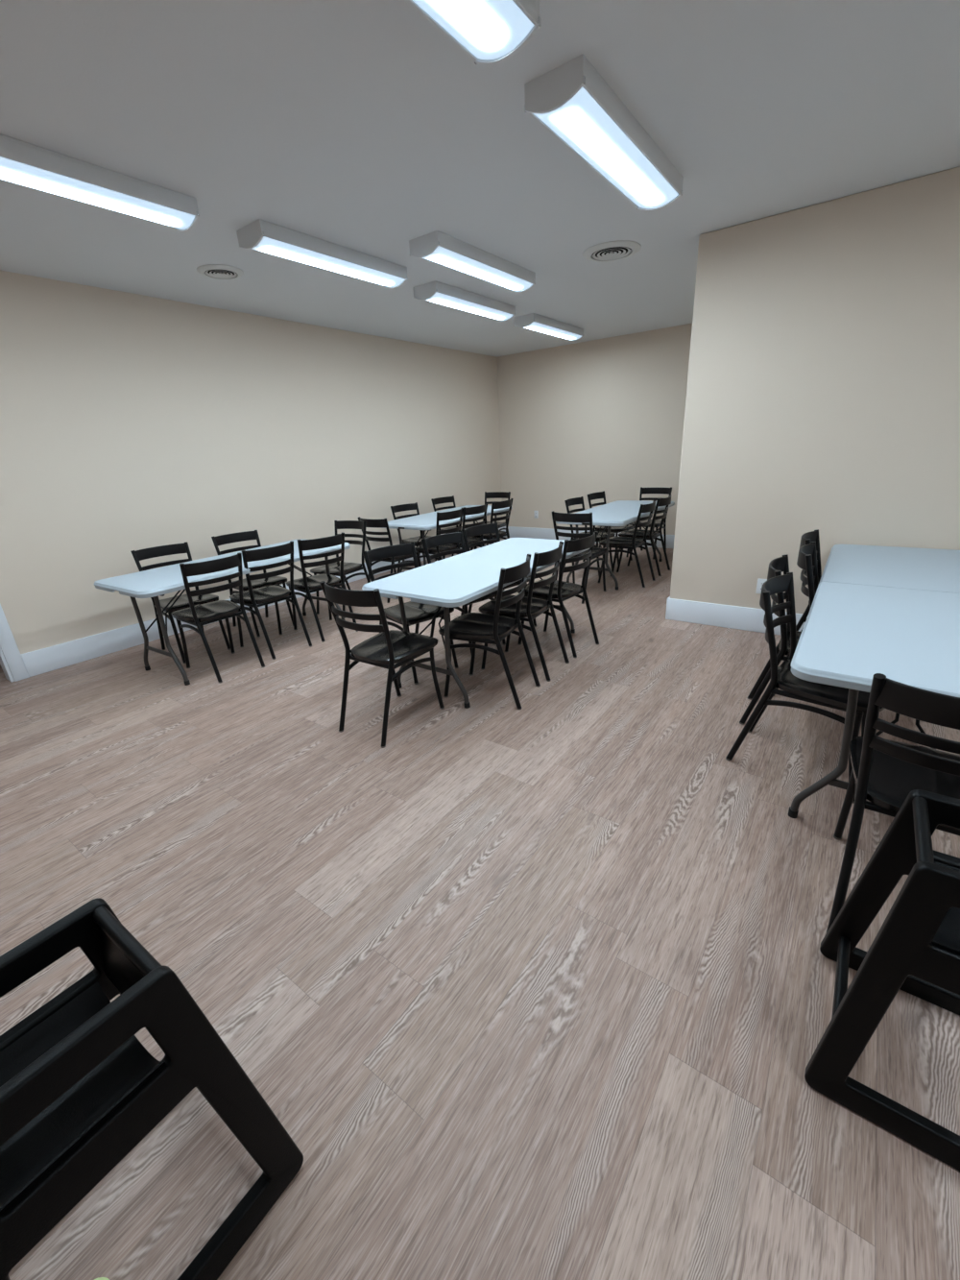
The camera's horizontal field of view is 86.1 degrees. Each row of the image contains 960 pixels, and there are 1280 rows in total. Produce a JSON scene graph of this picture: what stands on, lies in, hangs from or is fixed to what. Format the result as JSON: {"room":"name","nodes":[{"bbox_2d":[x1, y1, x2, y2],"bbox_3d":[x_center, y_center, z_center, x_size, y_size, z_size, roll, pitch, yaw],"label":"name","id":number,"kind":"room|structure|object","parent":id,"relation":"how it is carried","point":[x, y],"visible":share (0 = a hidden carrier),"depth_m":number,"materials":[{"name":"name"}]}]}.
{"room":"community hall","nodes":[
{"label":"community hall","id":0,"kind":"room"},
{"bbox_2d":[0,270,502,654],"bbox_3d":[-2.681,-1.530,4.748,0.120,2.786,10.340,12,25,34],"label":"wall","id":1,"kind":"structure","parent":0,"point":[129,422],"depth_m":4.63,"materials":[{"name":"beige paint"}]},
{"bbox_2d":[0,603,29,681],"bbox_3d":[-3.937,-0.549,3.230,0.145,2.150,1.125,12,25,34],"label":"trim","id":2,"kind":"structure","parent":1,"relation":"attached to","point":[12,663],"depth_m":3.88,"materials":[{"name":"white paint"}]},
{"bbox_2d":[21,527,503,676],"bbox_3d":[-1.557,-0.841,6.443,0.016,0.190,6.649,12,25,34],"label":"baseboard","id":3,"kind":"structure","parent":1,"relation":"attached to","point":[65,654],"depth_m":4.33,"materials":[{"name":"white paint"}]},
{"bbox_2d":[0,536,959,1279],"bbox_3d":[-0.118,0.340,3.517,8.885,0.100,10.340,12,25,34],"label":"floor","id":4,"kind":"structure","parent":0,"point":[543,989],"depth_m":1.66,"materials":[{"name":"grey wood"}]},
{"bbox_2d":[94,1277,109,1279],"bbox_3d":[-0.725,1.245,0.961,0.068,0.068,0.068,12,25,34],"label":"ball","id":5,"kind":"object","parent":4,"relation":"on","point":[98,1278],"visible":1,"depth_m":0.98,"materials":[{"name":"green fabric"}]},
{"bbox_2d":[0,897,303,1279],"bbox_3d":[-0.740,0.918,0.968,0.442,0.678,0.522,11,25,33],"label":"high chair","id":6,"kind":"object","parent":4,"relation":"on","point":[79,1090],"visible":1,"depth_m":0.92,"materials":[{"name":"black plastic"}]},
{"bbox_2d":[130,541,230,663],"bbox_3d":[-2.442,-0.322,4.228,0.554,0.871,0.426,15,27,39],"label":"dining chair","id":7,"kind":"object","parent":4,"relation":"on","point":[182,602],"visible":0.52,"depth_m":4.20,"materials":[{"name":"black powder-coated metal"},{"name":"black stained wood"}]},
{"bbox_2d":[171,552,265,682],"bbox_3d":[-1.995,-0.199,3.837,0.554,0.871,0.426,13,26,37],"label":"dining chair","id":8,"kind":"object","parent":4,"relation":"on","point":[198,615],"visible":1,"depth_m":3.70,"materials":[{"name":"black powder-coated metal"},{"name":"black stained wood"}]},
{"bbox_2d":[94,538,350,685],"bbox_3d":[-1.956,-0.307,4.309,0.760,0.737,1.830,11,25,32],"label":"folding table","id":9,"kind":"object","parent":4,"relation":"on","point":[154,583],"visible":0.72,"depth_m":3.74,"materials":[{"name":"white plastic"}]},
{"bbox_2d":[211,530,293,637],"bbox_3d":[-2.076,-0.536,4.742,0.554,0.871,0.426,15,27,39],"label":"dining chair","id":10,"kind":"object","parent":4,"relation":"on","point":[221,540],"visible":0.61,"depth_m":4.72,"materials":[{"name":"black powder-coated metal"},{"name":"black stained wood"}]},
{"bbox_2d":[229,541,312,659],"bbox_3d":[-1.753,-0.355,4.215,0.554,0.871,0.426,14,27,38],"label":"dining chair","id":11,"kind":"object","parent":4,"relation":"on","point":[269,594],"visible":0.95,"depth_m":4.07,"materials":[{"name":"black powder-coated steel"},{"name":"black stained wood"}]},
{"bbox_2d":[286,532,358,642],"bbox_3d":[-1.429,-0.498,4.549,0.426,0.871,0.554,-21,27,-40],"label":"dining chair","id":12,"kind":"object","parent":4,"relation":"on","point":[307,585],"visible":0.86,"depth_m":4.38,"materials":[{"name":"black powder-coated steel"},{"name":"black stained wood"}]},
{"bbox_2d":[310,520,370,618],"bbox_3d":[-1.380,-0.724,5.141,0.426,0.871,0.554,9,24,29],"label":"dining chair","id":13,"kind":"object","parent":4,"relation":"on","point":[335,567],"visible":0.7,"depth_m":5.14,"materials":[{"name":"black metal"}]},
{"bbox_2d":[319,580,444,748],"bbox_3d":[-0.538,0.063,2.931,0.426,0.871,0.554,11,25,33],"label":"dining chair","id":14,"kind":"object","parent":4,"relation":"on","point":[391,649],"visible":1,"depth_m":2.81,"materials":[{"name":"black powder-coated steel"},{"name":"black stained wood"}]},
{"bbox_2d":[358,516,418,603],"bbox_3d":[-0.969,-0.911,5.578,0.426,0.871,0.554,12,25,34],"label":"dining chair","id":15,"kind":"object","parent":4,"relation":"on","point":[377,523],"visible":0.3,"depth_m":5.31,"materials":[{"name":"black metal"}]},
{"bbox_2d":[362,541,458,684],"bbox_3d":[-0.486,-0.211,3.652,0.426,0.871,0.554,-20,26,-38],"label":"dining chair","id":16,"kind":"object","parent":4,"relation":"on","point":[416,613],"visible":0.51,"depth_m":3.62,"materials":[{"name":"black powder-coated steel"},{"name":"black stained wood"}]},
{"bbox_2d":[390,502,442,572],"bbox_3d":[-0.780,-1.254,6.462,0.554,0.871,0.426,16,28,41],"label":"dining chair","id":17,"kind":"object","parent":4,"relation":"on","point":[411,506],"visible":0.37,"depth_m":6.48,"materials":[{"name":"black metal"}]},
{"bbox_2d":[415,507,463,566],"bbox_3d":[-0.452,-1.040,5.847,0.554,0.871,0.426,13,26,37],"label":"dining chair","id":18,"kind":"object","parent":4,"relation":"on","point":[451,515],"visible":0.57,"depth_m":5.66,"materials":[{"name":"black metal"}]},
{"bbox_2d":[380,505,512,572],"bbox_3d":[-0.347,-1.211,6.476,0.760,0.737,1.830,11,25,33],"label":"folding table","id":19,"kind":"object","parent":4,"relation":"on","point":[427,521],"visible":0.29,"depth_m":5.93,"materials":[{"name":"white plastic"}]},
{"bbox_2d":[431,495,477,560],"bbox_3d":[-0.344,-1.529,7.128,0.554,0.871,0.426,15,27,40],"label":"dining chair","id":20,"kind":"object","parent":4,"relation":"on","point":[446,499],"visible":0.23,"depth_m":7.17,"materials":[{"name":"black metal"}]},
{"bbox_2d":[421,531,506,654],"bbox_3d":[-0.124,-0.371,4.025,0.554,0.871,0.426,16,28,42],"label":"dining chair","id":21,"kind":"object","parent":4,"relation":"on","point":[458,537],"visible":0.31,"depth_m":4.05,"materials":[{"name":"black powder-coated steel"},{"name":"black stained wood"}]},
{"bbox_2d":[442,503,487,559],"bbox_3d":[-0.180,-1.176,6.169,0.554,0.871,0.426,13,26,37],"label":"dining chair","id":22,"kind":"object","parent":4,"relation":"on","point":[483,508],"visible":0.38,"depth_m":5.91,"materials":[{"name":"black metal"}]},
{"bbox_2d":[362,537,589,708],"bbox_3d":[0.095,-0.214,3.767,0.760,0.737,1.830,11,25,33],"label":"folding table","id":23,"kind":"object","parent":4,"relation":"on","point":[458,580],"visible":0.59,"depth_m":3.25,"materials":[{"name":"white plastic"}]},
{"bbox_2d":[438,554,540,709],"bbox_3d":[0.054,-0.074,3.211,0.554,0.871,0.426,7,23,25],"label":"dining chair","id":24,"kind":"object","parent":4,"relation":"on","point":[474,627],"visible":0.98,"depth_m":3.10,"materials":[{"name":"black powder-coated steel"},{"name":"black stained wood"}]},
{"bbox_2d":[470,498,513,550],"bbox_3d":[0.144,-1.349,6.581,0.554,0.871,0.426,13,26,36],"label":"dining chair","id":25,"kind":"object","parent":4,"relation":"on","point":[507,503],"visible":0.55,"depth_m":6.38,"materials":[{"name":"black metal"}]},
{"bbox_2d":[474,491,510,549],"bbox_3d":[0.173,-1.670,7.427,0.426,0.871,0.554,9,24,30],"label":"dining chair","id":26,"kind":"object","parent":4,"relation":"on","point":[494,495],"visible":0.27,"depth_m":7.48,"materials":[{"name":"black metal"}]},
{"bbox_2d":[461,522,536,637],"bbox_3d":[0.167,-0.526,4.394,0.554,0.871,0.426,16,28,42],"label":"dining chair","id":27,"kind":"object","parent":4,"relation":"on","point":[472,531],"visible":0.19,"depth_m":4.43,"materials":[{"name":"black metal"}]},
{"bbox_2d":[478,541,569,681],"bbox_3d":[0.300,-0.223,3.570,0.554,0.871,0.426,9,24,30],"label":"dining chair","id":28,"kind":"object","parent":4,"relation":"on","point":[531,608],"visible":0.79,"depth_m":3.43,"materials":[{"name":"black metal"}]},
{"bbox_2d":[517,531,599,657],"bbox_3d":[0.593,-0.377,3.938,0.554,0.871,0.426,15,27,39],"label":"dining chair","id":29,"kind":"object","parent":4,"relation":"on","point":[563,591],"visible":0.74,"depth_m":3.78,"materials":[{"name":"black metal"}]},
{"bbox_2d":[552,510,607,603],"bbox_3d":[1.012,-0.876,5.200,0.426,0.871,0.554,12,25,34],"label":"dining chair","id":30,"kind":"object","parent":4,"relation":"on","point":[557,517],"visible":0.62,"depth_m":4.99,"materials":[{"name":"black metal"}]},
{"bbox_2d":[564,496,615,577],"bbox_3d":[1.296,-1.239,6.122,0.554,0.871,0.426,13,26,36],"label":"dining chair","id":31,"kind":"object","parent":4,"relation":"on","point":[576,500],"visible":0.46,"depth_m":6.12,"materials":[{"name":"black metal"}]},
{"bbox_2d":[582,490,633,565],"bbox_3d":[1.662,-1.441,6.606,0.554,0.871,0.426,15,27,39],"label":"dining chair","id":32,"kind":"object","parent":4,"relation":"on","point":[601,495],"visible":0.45,"depth_m":6.53,"materials":[{"name":"black metal"}]},
{"bbox_2d":[555,500,675,590],"bbox_3d":[1.633,-1.163,6.064,0.760,0.737,1.830,11,25,34],"label":"folding table","id":33,"kind":"object","parent":4,"relation":"on","point":[618,513],"visible":0.66,"depth_m":5.58,"materials":[{"name":"white plastic"}]},
{"bbox_2d":[597,500,656,587],"bbox_3d":[1.610,-1.060,5.603,0.554,0.871,0.426,12,25,34],"label":"dining chair","id":34,"kind":"object","parent":4,"relation":"on","point":[616,543],"visible":0.93,"depth_m":5.49,"materials":[{"name":"black metal"}]},
{"bbox_2d":[616,494,672,576],"bbox_3d":[1.931,-1.237,6.027,0.554,0.871,0.426,12,25,34],"label":"dining chair","id":35,"kind":"object","parent":4,"relation":"on","point":[652,534],"visible":0.87,"depth_m":5.90,"materials":[{"name":"black metal"}]},
{"bbox_2d":[627,486,672,559],"bbox_3d":[2.251,-1.566,6.855,0.426,0.871,0.554,12,25,34],"label":"dining chair","id":36,"kind":"object","parent":4,"relation":"on","point":[665,491],"visible":0.44,"depth_m":6.90,"materials":[{"name":"black metal"}]},
{"bbox_2d":[739,554,801,724],"bbox_3d":[1.730,0.040,2.668,0.554,0.871,0.426,10,24,32],"label":"dining chair","id":37,"kind":"object","parent":4,"relation":"on","point":[777,566],"visible":0.3,"depth_m":2.72,"materials":[{"name":"black powder-coated metal"},{"name":"black vinyl"}]},
{"bbox_2d":[725,572,884,803],"bbox_3d":[1.507,0.183,2.320,0.554,0.871,0.426,15,27,39],"label":"dining chair","id":38,"kind":"object","parent":4,"relation":"on","point":[783,678],"visible":0.68,"depth_m":2.25,"materials":[{"name":"black powder-coated metal"},{"name":"black vinyl"}]},
{"bbox_2d":[796,529,821,630],"bbox_3d":[2.297,-0.232,3.307,0.554,0.871,0.426,13,26,36],"label":"dining chair","id":39,"kind":"object","parent":4,"relation":"on","point":[808,538],"visible":0.09,"depth_m":3.39,"materials":[{"name":"black metal"}]},
{"bbox_2d":[773,541,879,716],"bbox_3d":[2.056,-0.082,2.944,0.554,0.871,0.426,11,25,33],"label":"dining chair","id":40,"kind":"object","parent":4,"relation":"on","point":[808,556],"visible":0.2,"depth_m":2.86,"materials":[{"name":"black powder-coated metal"},{"name":"black vinyl"}]},
{"bbox_2d":[787,544,959,818],"bbox_3d":[2.104,0.111,2.615,0.760,0.737,2.457,12,25,34],"label":"folding table","id":41,"kind":"object","parent":4,"relation":"on","point":[893,612],"visible":0.94,"depth_m":2.09,"materials":[{"name":"white plastic"}]},
{"bbox_2d":[804,789,959,1171],"bbox_3d":[1.113,0.746,1.156,0.522,0.678,0.442,12,25,34],"label":"high chair","id":42,"kind":"object","parent":4,"relation":"on","point":[915,951],"visible":1,"depth_m":1.16,"materials":[{"name":"black plastic"}]},
{"bbox_2d":[826,673,959,932],"bbox_3d":[1.377,0.471,1.574,0.426,0.871,0.554,12,25,34],"label":"dining chair","id":43,"kind":"object","parent":4,"relation":"on","point":[884,772],"visible":0.88,"depth_m":1.52,"materials":[{"name":"black painted metal"},{"name":"black vinyl"}]},
{"bbox_2d":[0,0,959,357],"bbox_3d":[-0.264,-2.358,2.500,8.885,0.100,10.340,12,25,34],"label":"ceiling","id":44,"kind":"structure","parent":0,"point":[361,126],"depth_m":2.27,"materials":[{"name":"white paint"}]},
{"bbox_2d":[0,134,199,231],"bbox_3d":[-1.937,-2.085,2.316,0.253,0.110,1.220,12,25,34],"label":"ceiling light","id":45,"kind":"object","parent":44,"relation":"attached to","point":[22,163],"visible":1,"depth_m":2.38,"materials":[{"name":"white plastic"}]},
{"bbox_2d":[196,264,243,279],"bbox_3d":[-1.887,-2.674,3.744,0.310,0.020,0.310,12,25,34],"label":"ceiling vent","id":46,"kind":"object","parent":44,"relation":"in","point":[214,271],"visible":1,"depth_m":3.72,"materials":[{"name":"white metal"}]},
{"bbox_2d":[236,218,408,289],"bbox_3d":[-1.007,-2.582,3.499,0.253,0.110,1.220,12,25,34],"label":"ceiling light","id":47,"kind":"object","parent":44,"relation":"attached to","point":[260,235],"visible":1,"depth_m":3.33,"materials":[{"name":"white plastic"}]},
{"bbox_2d":[252,237,404,287],"bbox_3d":[-1.005,-2.552,3.511,0.219,0.034,1.192,12,25,34],"label":"diffuser","id":48,"kind":"object","parent":47,"relation":"attached to","point":[286,248],"depth_m":3.40,"materials":[{"name":"white plastic"}]},
{"bbox_2d":[413,280,515,321],"bbox_3d":[-0.103,-3.103,4.753,0.253,0.110,1.220,12,25,34],"label":"ceiling light","id":49,"kind":"object","parent":44,"relation":"attached to","point":[436,292],"visible":1,"depth_m":4.57,"materials":[{"name":"white plastic"}]},
{"bbox_2d":[425,292,512,320],"bbox_3d":[-0.101,-3.073,4.764,0.219,0.034,1.192,12,25,34],"label":"diffuser","id":50,"kind":"object","parent":49,"relation":"attached to","point":[455,301],"depth_m":4.68,"materials":[{"name":"white plastic"}]},
{"bbox_2d":[409,230,535,292],"bbox_3d":[-0.007,-2.743,3.784,0.253,0.110,1.220,12,25,34],"label":"ceiling light","id":51,"kind":"object","parent":44,"relation":"attached to","point":[439,248],"visible":1,"depth_m":3.60,"materials":[{"name":"white plastic"}]},
{"bbox_2d":[422,246,532,290],"bbox_3d":[-0.005,-2.713,3.795,0.219,0.034,1.192,12,25,34],"label":"diffuser","id":52,"kind":"object","parent":51,"relation":"attached to","point":[455,258],"depth_m":3.69,"materials":[{"name":"white plastic"}]},
{"bbox_2d":[406,0,541,65],"bbox_3d":[-0.271,-1.756,1.204,0.253,0.110,1.220,12,25,34],"label":"ceiling light","id":53,"kind":"object","parent":44,"relation":"attached to","point":[490,32],"visible":1,"depth_m":1.56,"materials":[{"name":"white plastic"}]},
{"bbox_2d":[513,313,583,340],"bbox_3d":[0.826,-3.611,5.966,0.253,0.110,1.220,12,25,34],"label":"ceiling light","id":54,"kind":"object","parent":44,"relation":"attached to","point":[538,323],"visible":1,"depth_m":5.77,"materials":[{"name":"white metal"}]},
{"bbox_2d":[525,321,581,339],"bbox_3d":[0.828,-3.581,5.978,0.219,0.034,1.192,12,25,34],"label":"diffuser","id":55,"kind":"object","parent":54,"relation":"attached to","point":[547,327],"depth_m":5.91,"materials":[{"name":"white plastic"}]},
{"bbox_2d":[524,53,683,211],"bbox_3d":[0.630,-2.246,2.373,0.253,0.110,1.220,12,25,34],"label":"ceiling light","id":56,"kind":"object","parent":44,"relation":"attached to","point":[571,101],"visible":1,"depth_m":2.15,"materials":[{"name":"white plastic"}]},
{"bbox_2d":[533,87,678,208],"bbox_3d":[0.632,-2.216,2.385,0.219,0.034,1.192,12,25,34],"label":"diffuser","id":57,"kind":"object","parent":56,"relation":"attached to","point":[581,118],"depth_m":2.22,"materials":[{"name":"white plastic"}]},
{"bbox_2d":[582,240,641,262],"bbox_3d":[0.963,-2.836,3.763,0.410,0.020,0.410,12,25,34],"label":"ceiling vent","id":58,"kind":"object","parent":44,"relation":"in","point":[611,251],"visible":1,"depth_m":3.73,"materials":[{"name":"white metal"}]},
{"bbox_2d":[497,323,692,534],"bbox_3d":[1.948,-2.789,7.424,3.915,2.786,0.120,12,25,34],"label":"wall","id":59,"kind":"structure","parent":0,"point":[583,419],"depth_m":7.44,"materials":[{"name":"beige paint"}]},
{"bbox_2d":[533,510,538,518],"bbox_3d":[0.924,-2.062,8.448,0.074,0.120,0.010,12,25,34],"label":"wall outlet","id":60,"kind":"object","parent":59,"relation":"attached to","point":[535,512],"visible":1,"depth_m":8.44,"materials":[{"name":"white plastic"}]},
{"bbox_2d":[503,526,675,548],"bbox_3d":[1.932,-1.564,7.860,3.779,0.190,0.016,12,25,34],"label":"baseboard","id":61,"kind":"structure","parent":59,"relation":"attached to","point":[514,531],"depth_m":8.46,"materials":[{"name":"white paint"}]},
{"bbox_2d":[670,166,959,613],"bbox_3d":[3.922,-1.675,4.183,3.550,2.786,3.100,12,25,34],"label":"wall partition","id":62,"kind":"structure","parent":0,"point":[823,390],"depth_m":3.39,"materials":[{"name":"beige paint"}]},
{"bbox_2d":[665,598,805,635],"bbox_3d":[3.060,0.024,3.486,3.550,0.190,0.016,12,25,34],"label":"baseboard","id":63,"kind":"structure","parent":62,"relation":"attached to","point":[746,618],"depth_m":4.24,"materials":[{"name":"white paint"}]},
{"bbox_2d":[755,578,767,593],"bbox_3d":[2.190,-0.416,3.990,0.074,0.120,0.010,12,25,34],"label":"wall outlet","id":64,"kind":"object","parent":62,"relation":"attached to","point":[760,582],"visible":0.49,"depth_m":4.00,"materials":[{"name":"white plastic"}]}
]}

